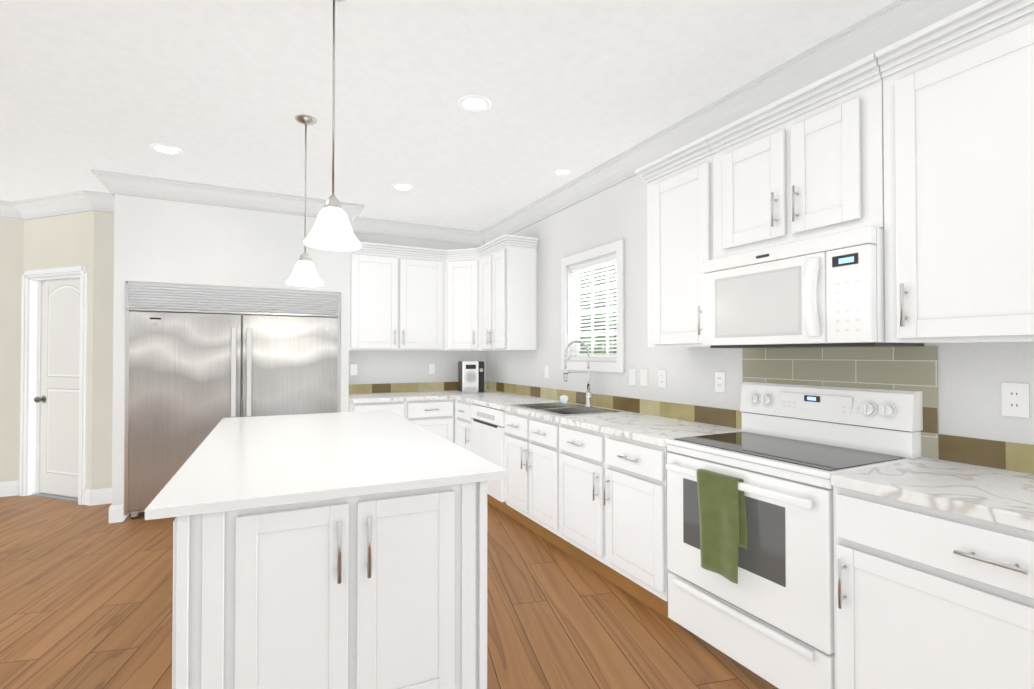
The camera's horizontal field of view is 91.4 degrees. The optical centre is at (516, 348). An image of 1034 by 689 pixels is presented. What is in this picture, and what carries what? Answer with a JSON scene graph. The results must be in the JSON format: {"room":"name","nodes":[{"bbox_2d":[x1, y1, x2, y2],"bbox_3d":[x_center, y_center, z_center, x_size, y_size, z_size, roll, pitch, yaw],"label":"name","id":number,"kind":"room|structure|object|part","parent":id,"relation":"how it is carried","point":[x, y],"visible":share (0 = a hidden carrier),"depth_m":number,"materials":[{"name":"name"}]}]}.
{"room":"kitchen","nodes":[
{"label":"kitchen","id":0,"kind":"room"},
{"bbox_2d":[0,218,23,481],"bbox_3d":[-6.104,0.004,4.130,3.120,2.740,0.120,0,-1,-27],"label":"wall","id":1,"kind":"structure","parent":0,"point":[11,247],"depth_m":4.75,"materials":[{"name":"beige paint"}]},
{"bbox_2d":[0,480,18,496],"bbox_3d":[-6.053,1.304,4.061,3.102,0.138,0.023,0,-1,-27],"label":"baseboard","id":2,"kind":"structure","parent":1,"relation":"attached to","point":[7,488],"depth_m":4.72,"materials":[{"name":"white wood"}]},
{"bbox_2d":[23,211,93,488],"bbox_3d":[-4.196,0.010,4.677,0.997,2.740,0.120,0,-1,19],"label":"wall","id":3,"kind":"structure","parent":0,"point":[66,240],"depth_m":4.57,"materials":[{"name":"beige paint"}]},
{"bbox_2d":[0,192,79,219],"bbox_3d":[-4.218,-1.291,4.584,0.741,0.140,0.570,0,-1,-27],"label":"crown molding","id":4,"kind":"structure","parent":3,"relation":"attached to","point":[69,202],"depth_m":4.62,"materials":[{"name":"white wood"}]},
{"bbox_2d":[19,265,87,504],"bbox_3d":[-4.227,0.321,4.671,0.907,2.118,0.144,0,-1,19],"label":"door frame","id":5,"kind":"structure","parent":3,"relation":"attached to","point":[30,382],"depth_m":4.74,"materials":[{"name":"white wood"}]},
{"bbox_2d":[34,278,79,497],"bbox_3d":[-4.217,0.359,4.717,0.549,2.019,0.553,0,-1,-27],"label":"pantry door","id":6,"kind":"structure","parent":3,"relation":"in","point":[58,399],"depth_m":4.72,"materials":[{"name":"white paint"}]},
{"bbox_2d":[91,211,113,488],"bbox_3d":[-3.648,0.009,4.573,0.280,2.740,0.120,0,-1,-27],"label":"wall","id":7,"kind":"structure","parent":0,"point":[102,365],"depth_m":4.49,"materials":[{"name":"beige paint"}]},
{"bbox_2d":[84,488,111,505],"bbox_3d":[-3.674,1.309,4.498,0.302,0.138,0.068,0,-1,-27],"label":"baseboard","id":8,"kind":"structure","parent":7,"relation":"attached to","point":[91,496],"depth_m":4.45,"materials":[{"name":"white wood"}]},
{"bbox_2d":[112,194,348,520],"bbox_3d":[-2.598,0.012,4.793,1.790,2.740,0.880,0,-1,-27],"label":"wall","id":9,"kind":"structure","parent":0,"point":[167,241],"depth_m":4.28,"materials":[{"name":"white paint"}]},
{"bbox_2d":[80,190,113,212],"bbox_3d":[-3.615,-1.292,4.470,0.331,0.140,0.119,0,-1,-27],"label":"crown molding","id":10,"kind":"structure","parent":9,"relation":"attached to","point":[88,202],"depth_m":4.45,"materials":[{"name":"white wood"}]},
{"bbox_2d":[92,192,114,211],"bbox_3d":[-3.372,-1.295,4.224,0.119,0.140,0.540,0,-1,-27],"label":"crown molding","id":11,"kind":"structure","parent":9,"relation":"attached to","point":[108,201],"depth_m":4.46,"materials":[{"name":"white wood"}]},
{"bbox_2d":[108,500,122,522],"bbox_3d":[-3.341,1.307,4.269,0.035,0.138,0.675,0,-1,-27],"label":"baseboard","id":12,"kind":"structure","parent":9,"relation":"attached to","point":[115,511],"depth_m":3.98,"materials":[{"name":"white wood"}]},
{"bbox_2d":[88,169,367,223],"bbox_3d":[-2.371,-1.293,4.363,2.028,0.140,0.119,0,-1,-27],"label":"crown molding","id":13,"kind":"structure","parent":9,"relation":"attached to","point":[115,182],"depth_m":4.28,"materials":[{"name":"white wood"}]},
{"bbox_2d":[350,224,363,231],"bbox_3d":[-1.623,-1.286,4.997,0.119,0.140,0.330,0,-1,-27],"label":"crown molding","id":14,"kind":"structure","parent":9,"relation":"attached to","point":[355,227],"depth_m":5.27,"materials":[{"name":"white wood"}]},
{"bbox_2d":[353,218,479,245],"bbox_3d":[-1.114,-1.280,5.520,1.500,0.140,0.119,0,-1,-27],"label":"crown molding","id":15,"kind":"structure","parent":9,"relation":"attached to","point":[374,226],"depth_m":5.55,"materials":[{"name":"white wood"}]},
{"bbox_2d":[0,495,776,688],"bbox_3d":[-2.228,1.391,1.329,7.740,0.100,10.720,0,-1,-27],"label":"floor","id":16,"kind":"structure","parent":0,"point":[86,596],"depth_m":2.55,"materials":[{"name":"brown wood"}]},
{"bbox_2d":[32,493,77,501],"bbox_3d":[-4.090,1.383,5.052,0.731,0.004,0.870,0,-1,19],"label":"threshold","id":17,"kind":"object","parent":16,"relation":"on","point":[58,496],"depth_m":4.70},
{"bbox_2d":[124,281,340,518],"bbox_3d":[-2.541,0.426,4.676,1.628,1.906,0.816,0,-1,-27],"label":"refrigerator","id":18,"kind":"object","parent":16,"relation":"on","point":[202,362],"visible":0.79,"depth_m":4.27,"materials":[{"name":"silver metal"}]},
{"bbox_2d":[172,481,486,688],"bbox_3d":[-0.962,0.914,2.518,1.014,0.882,2.114,0,-1,-27],"label":"base cabinet","id":19,"kind":"object","parent":16,"relation":"on","point":[387,590],"visible":0.62,"depth_m":1.58,"materials":[{"name":"white wood"}]},
{"bbox_2d":[145,410,507,519],"bbox_3d":[-0.969,0.457,2.537,1.124,0.031,2.169,0,-1,-27],"label":"countertop","id":20,"kind":"structure","parent":19,"relation":"on","point":[234,463],"depth_m":1.91,"materials":[{"name":"white stone"}]},
{"bbox_2d":[349,399,454,442],"bbox_3d":[-1.212,0.949,5.151,1.002,0.874,0.618,0,-1,-27],"label":"base cabinet","id":21,"kind":"object","parent":16,"relation":"on","point":[437,417],"visible":0.21,"depth_m":4.94,"materials":[{"name":"white wood"}]},
{"bbox_2d":[349,391,452,402],"bbox_3d":[-1.229,0.491,5.138,0.960,0.038,0.654,0,-1,-27],"label":"countertop","id":22,"kind":"structure","parent":21,"relation":"on","point":[428,395],"depth_m":4.95,"materials":[{"name":"stone"}]},
{"bbox_2d":[441,389,741,446],"bbox_3d":[0.169,0.550,4.196,0.632,0.190,3.601,0,-1,-27],"label":"countertop","id":23,"kind":"structure","parent":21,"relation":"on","point":[651,429],"depth_m":3.26,"materials":[{"name":"stone"}]},
{"bbox_2d":[458,361,483,392],"bbox_3d":[-0.504,0.308,5.589,0.242,0.337,0.410,0,-1,-15],"label":"coffee machine","id":24,"kind":"object","parent":23,"relation":"on","point":[470,376],"visible":1,"depth_m":5.44,"materials":[{"name":"silver plastic"}]},
{"bbox_2d":[559,395,568,402],"bbox_3d":[0.393,0.423,4.225,0.076,0.062,0.076,0,-1,-27],"label":"porcelain cup","id":25,"kind":"object","parent":23,"relation":"on","point":[563,398],"visible":1,"depth_m":4.20,"materials":[{"name":"white ceramic"}]},
{"bbox_2d":[563,340,592,406],"bbox_3d":[0.479,0.191,3.857,0.258,0.517,0.109,0,-1,-27],"label":"faucet","id":26,"kind":"object","parent":23,"relation":"on","point":[589,396],"visible":1,"depth_m":3.89,"materials":[{"name":"silver metal"}]},
{"bbox_2d":[455,399,473,450],"bbox_3d":[-0.280,0.947,5.026,0.654,0.874,0.481,0,-1,-27],"label":"base cabinet","id":27,"kind":"object","parent":16,"relation":"on","point":[463,418],"visible":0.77,"depth_m":4.85,"materials":[{"name":"white wood"}]},
{"bbox_2d":[471,404,512,517],"bbox_3d":[0.002,0.941,4.499,0.630,0.874,0.706,0,-1,-27],"label":"dishwasher","id":28,"kind":"object","parent":16,"relation":"on","point":[488,433],"visible":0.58,"depth_m":4.25,"materials":[{"name":"white metal"}]},
{"bbox_2d":[505,411,568,553],"bbox_3d":[0.339,0.933,3.810,0.654,0.874,0.820,0,-1,-27],"label":"base cabinet","id":29,"kind":"object","parent":16,"relation":"on","point":[532,450],"visible":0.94,"depth_m":3.62,"materials":[{"name":"white wood"}]},
{"bbox_2d":[559,423,676,623],"bbox_3d":[0.746,0.924,3.011,0.654,0.874,0.973,0,-1,-27],"label":"base cabinet","id":30,"kind":"object","parent":16,"relation":"on","point":[613,509],"visible":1,"depth_m":2.77,"materials":[{"name":"white wood"}]},
{"bbox_2d":[666,382,922,688],"bbox_3d":[1.141,0.762,2.216,0.675,1.179,0.798,0,-1,-27],"label":"electric range","id":31,"kind":"object","parent":16,"relation":"on","point":[750,537],"visible":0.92,"depth_m":2.05,"materials":[{"name":"white metal"}]},
{"bbox_2d":[696,469,746,583],"bbox_3d":[0.848,0.731,2.110,0.057,0.410,0.223,0,-1,-27],"label":"towel","id":32,"kind":"object","parent":31,"relation":"hanging from","point":[722,496],"depth_m":2.08,"materials":[{"name":"green fabric"}]},
{"bbox_2d":[833,486,1033,688],"bbox_3d":[1.535,0.905,1.463,0.654,0.874,0.891,0,-1,-27],"label":"base cabinet","id":33,"kind":"object","parent":16,"relation":"on","point":[927,598],"visible":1,"depth_m":1.48,"materials":[{"name":"white wood"}]},
{"bbox_2d":[831,458,1033,530],"bbox_3d":[1.557,0.448,1.479,0.626,0.038,0.891,0,-1,-27],"label":"countertop","id":34,"kind":"structure","parent":33,"relation":"on","point":[1003,497],"depth_m":1.59,"materials":[{"name":"stone"}]},
{"bbox_2d":[349,233,485,393],"bbox_3d":[-1.115,0.022,5.639,1.620,2.740,0.120,0,-1,-27],"label":"wall","id":35,"kind":"structure","parent":0,"point":[389,366],"depth_m":5.53,"materials":[{"name":"grey paint"}]},
{"bbox_2d":[350,364,356,375],"bbox_3d":[-1.701,0.222,5.266,0.072,0.117,0.007,0,-1,-27],"label":"outlet","id":36,"kind":"object","parent":35,"relation":"attached to","point":[353,367],"depth_m":5.26,"materials":[{"name":"white plastic"}]},
{"bbox_2d":[349,241,446,350],"bbox_3d":[-1.272,-0.514,5.286,1.003,1.064,0.374,0,-1,-27],"label":"upper cabinet","id":37,"kind":"object","parent":35,"relation":"attached to","point":[396,297],"visible":0.96,"depth_m":5.14,"materials":[{"name":"white paint"}]},
{"bbox_2d":[429,364,434,373],"bbox_3d":[-0.953,0.227,5.647,0.072,0.117,0.007,0,-1,-27],"label":"outlet","id":38,"kind":"object","parent":35,"relation":"attached to","point":[431,366],"depth_m":5.65,"materials":[{"name":"white plastic"}]},
{"bbox_2d":[0,0,895,230],"bbox_3d":[-2.228,-1.449,1.363,7.740,0.100,10.720,0,-1,-27],"label":"ceiling","id":39,"kind":"structure","parent":0,"point":[221,92],"depth_m":2.67,"materials":[{"name":"white paint"}]},
{"bbox_2d":[149,144,182,154],"bbox_3d":[-2.416,-1.370,3.478,0.188,0.006,0.188,0,-1,-27],"label":"recessed light","id":40,"kind":"object","parent":39,"relation":"in","point":[166,149],"visible":0.98,"depth_m":3.48,"materials":[{"name":"white plastic"}]},
{"bbox_2d":[286,114,323,286],"bbox_3d":[-1.270,-0.881,3.031,0.208,0.994,0.208,0,-1,-27],"label":"pendant light","id":41,"kind":"object","parent":39,"relation":"hanging from","point":[304,274],"visible":1,"depth_m":3.00,"materials":[{"name":"white glass"}]},
{"bbox_2d":[304,0,360,250],"bbox_3d":[-0.708,-0.894,1.948,0.208,0.994,0.208,0,-1,-27],"label":"pendant light","id":42,"kind":"object","parent":39,"relation":"hanging from","point":[332,230],"visible":1,"depth_m":1.92,"materials":[{"name":"white glass"}]},
{"bbox_2d":[391,183,413,190],"bbox_3d":[-0.964,-1.361,4.260,0.188,0.006,0.188,0,-1,-27],"label":"recessed light","id":43,"kind":"object","parent":39,"relation":"in","point":[402,187],"visible":0.98,"depth_m":4.24,"materials":[{"name":"white plastic"}]},
{"bbox_2d":[458,95,490,111],"bbox_3d":[-0.239,-1.377,2.844,0.188,0.006,0.188,0,-1,-27],"label":"recessed light","id":44,"kind":"object","parent":39,"relation":"in","point":[474,103],"visible":1,"depth_m":2.84,"materials":[{"name":"white plastic"}]},
{"bbox_2d":[555,169,569,176],"bbox_3d":[0.351,-1.354,3.899,0.116,0.030,0.116,0,-1,-27],"label":"recessed light","id":45,"kind":"object","parent":39,"relation":"attached to","point":[562,172],"visible":1,"depth_m":3.87,"materials":[{"name":"white plastic"}]},
{"bbox_2d":[486,174,1033,473],"bbox_3d":[1.589,-0.018,2.247,0.120,2.740,8.620,0,-1,-27],"label":"wall","id":46,"kind":"structure","parent":0,"point":[972,377],"depth_m":3.52,"materials":[{"name":"grey paint"}]},
{"bbox_2d":[436,248,496,350],"bbox_3d":[-0.500,-0.511,5.548,0.608,1.064,0.607,0,-1,-27],"label":"upper cabinet","id":47,"kind":"object","parent":46,"relation":"attached to","point":[462,299],"visible":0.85,"depth_m":5.32,"materials":[{"name":"white paint"}]},
{"bbox_2d":[477,234,539,349],"bbox_3d":[-0.104,-0.518,5.027,0.374,1.064,0.680,0,-1,-27],"label":"upper cabinet","id":48,"kind":"object","parent":46,"relation":"attached to","point":[508,291],"visible":1,"depth_m":4.81,"materials":[{"name":"white paint"}]},
{"bbox_2d":[545,365,548,377],"bbox_3d":[0.273,0.215,4.682,0.010,0.117,0.072,0,-1,-27],"label":"outlet","id":49,"kind":"object","parent":46,"relation":"attached to","point":[546,366],"depth_m":4.68,"materials":[{"name":"white plastic"}]},
{"bbox_2d":[561,239,624,372],"bbox_3d":[0.632,-0.307,4.086,0.119,0.974,0.844,0,-1,-27],"label":"window","id":50,"kind":"structure","parent":46,"relation":"in","point":[618,250],"depth_m":4.07,"materials":[{"name":"white wood"}]},
{"bbox_2d":[569,254,616,360],"bbox_3d":[0.623,-0.307,4.081,0.050,0.803,0.668,0,-1,-27],"label":"window blinds","id":51,"kind":"object","parent":50,"relation":"attached to","point":[596,263],"visible":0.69,"depth_m":4.07,"materials":[{"name":"white plastic"}]},
{"bbox_3d":[0.673,-0.306,4.107,0.023,0.804,0.674,0,-1,-27],"label":"window sash","id":52,"kind":"part","parent":50,"relation":"part of","materials":[{"name":"white wood"}]},
{"bbox_2d":[629,369,635,384],"bbox_3d":[0.822,0.203,3.604,0.010,0.117,0.072,0,-1,-27],"label":"light switch","id":53,"kind":"object","parent":46,"relation":"attached to","point":[632,372],"depth_m":3.60,"materials":[{"name":"white plastic"}]},
{"bbox_2d":[640,369,647,385],"bbox_3d":[0.876,0.202,3.497,0.010,0.117,0.072,0,-1,-27],"label":"light switch","id":54,"kind":"object","parent":46,"relation":"attached to","point":[643,372],"depth_m":3.49,"materials":[{"name":"white plastic"}]},
{"bbox_2d":[658,370,665,387],"bbox_3d":[0.960,0.200,3.338,0.008,0.117,0.072,0,-1,-27],"label":"outlet","id":55,"kind":"object","parent":46,"relation":"attached to","point":[661,373],"depth_m":3.33,"materials":[{"name":"white plastic"}]},
{"bbox_2d":[635,136,712,346],"bbox_3d":[0.993,-0.543,2.876,0.374,1.064,0.535,0,-1,-27],"label":"upper cabinet","id":56,"kind":"object","parent":46,"relation":"attached to","point":[679,220],"visible":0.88,"depth_m":2.77,"materials":[{"name":"white paint"}]},
{"bbox_2d":[349,381,1033,473],"bbox_3d":[0.117,0.399,3.220,1.614,0.099,5.298,0,-1,-27],"label":"tile band","id":57,"kind":"object","parent":46,"relation":"attached to","point":[1018,457],"visible":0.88,"depth_m":3.10,"materials":[{"name":"beige glass"}]},
{"bbox_2d":[715,372,724,392],"bbox_3d":[1.173,0.195,2.919,0.008,0.117,0.072,0,-1,-27],"label":"outlet","id":58,"kind":"object","parent":46,"relation":"attached to","point":[719,376],"depth_m":2.91,"materials":[{"name":"white plastic"}]},
{"bbox_2d":[480,0,980,245],"bbox_3d":[1.509,-1.319,2.154,0.119,0.140,8.500,0,-1,-27],"label":"crown molding","id":59,"kind":"structure","parent":46,"relation":"attached to","point":[887,25],"depth_m":2.65,"materials":[{"name":"white wood"}]},
{"bbox_2d":[705,53,883,258],"bbox_3d":[1.294,-0.764,2.287,0.374,0.636,0.789,0,-1,-27],"label":"upper cabinet","id":60,"kind":"object","parent":46,"relation":"attached to","point":[805,162],"visible":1,"depth_m":2.12,"materials":[{"name":"white paint"}]},
{"bbox_2d":[702,227,923,347],"bbox_3d":[1.264,-0.223,2.263,0.442,0.434,0.785,0,-1,-27],"label":"over-the-range microwave","id":61,"kind":"object","parent":60,"relation":"attached to","point":[825,291],"visible":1,"depth_m":2.06,"materials":[{"name":"white plastic"}]},
{"bbox_2d":[742,346,938,458],"bbox_3d":[1.447,0.216,2.380,0.009,0.444,0.896,0,-1,-27],"label":"tile backsplash","id":62,"kind":"structure","parent":46,"relation":"attached to","point":[913,368],"depth_m":2.23,"materials":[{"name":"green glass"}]},
{"bbox_2d":[875,0,1033,342],"bbox_3d":[1.651,-0.558,1.584,0.374,1.064,0.772,0,-1,-27],"label":"upper cabinet","id":63,"kind":"object","parent":46,"relation":"attached to","point":[958,109],"visible":1,"depth_m":1.65,"materials":[{"name":"white paint"}]},
{"bbox_2d":[1001,383,1028,417],"bbox_3d":[1.754,0.181,1.779,0.008,0.117,0.072,0,-1,-27],"label":"outlet","id":64,"kind":"object","parent":46,"relation":"attached to","point":[1015,399],"depth_m":1.78,"materials":[{"name":"white plastic"}]},
{"label":"outside","id":65,"kind":"structure","parent":0,"visible":0},
{"bbox_2d":[580,264,616,360],"bbox_3d":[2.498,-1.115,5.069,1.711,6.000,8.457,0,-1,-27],"label":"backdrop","id":66,"kind":"structure","parent":65,"point":[599,344],"depth_m":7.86,"materials":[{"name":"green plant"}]}
]}

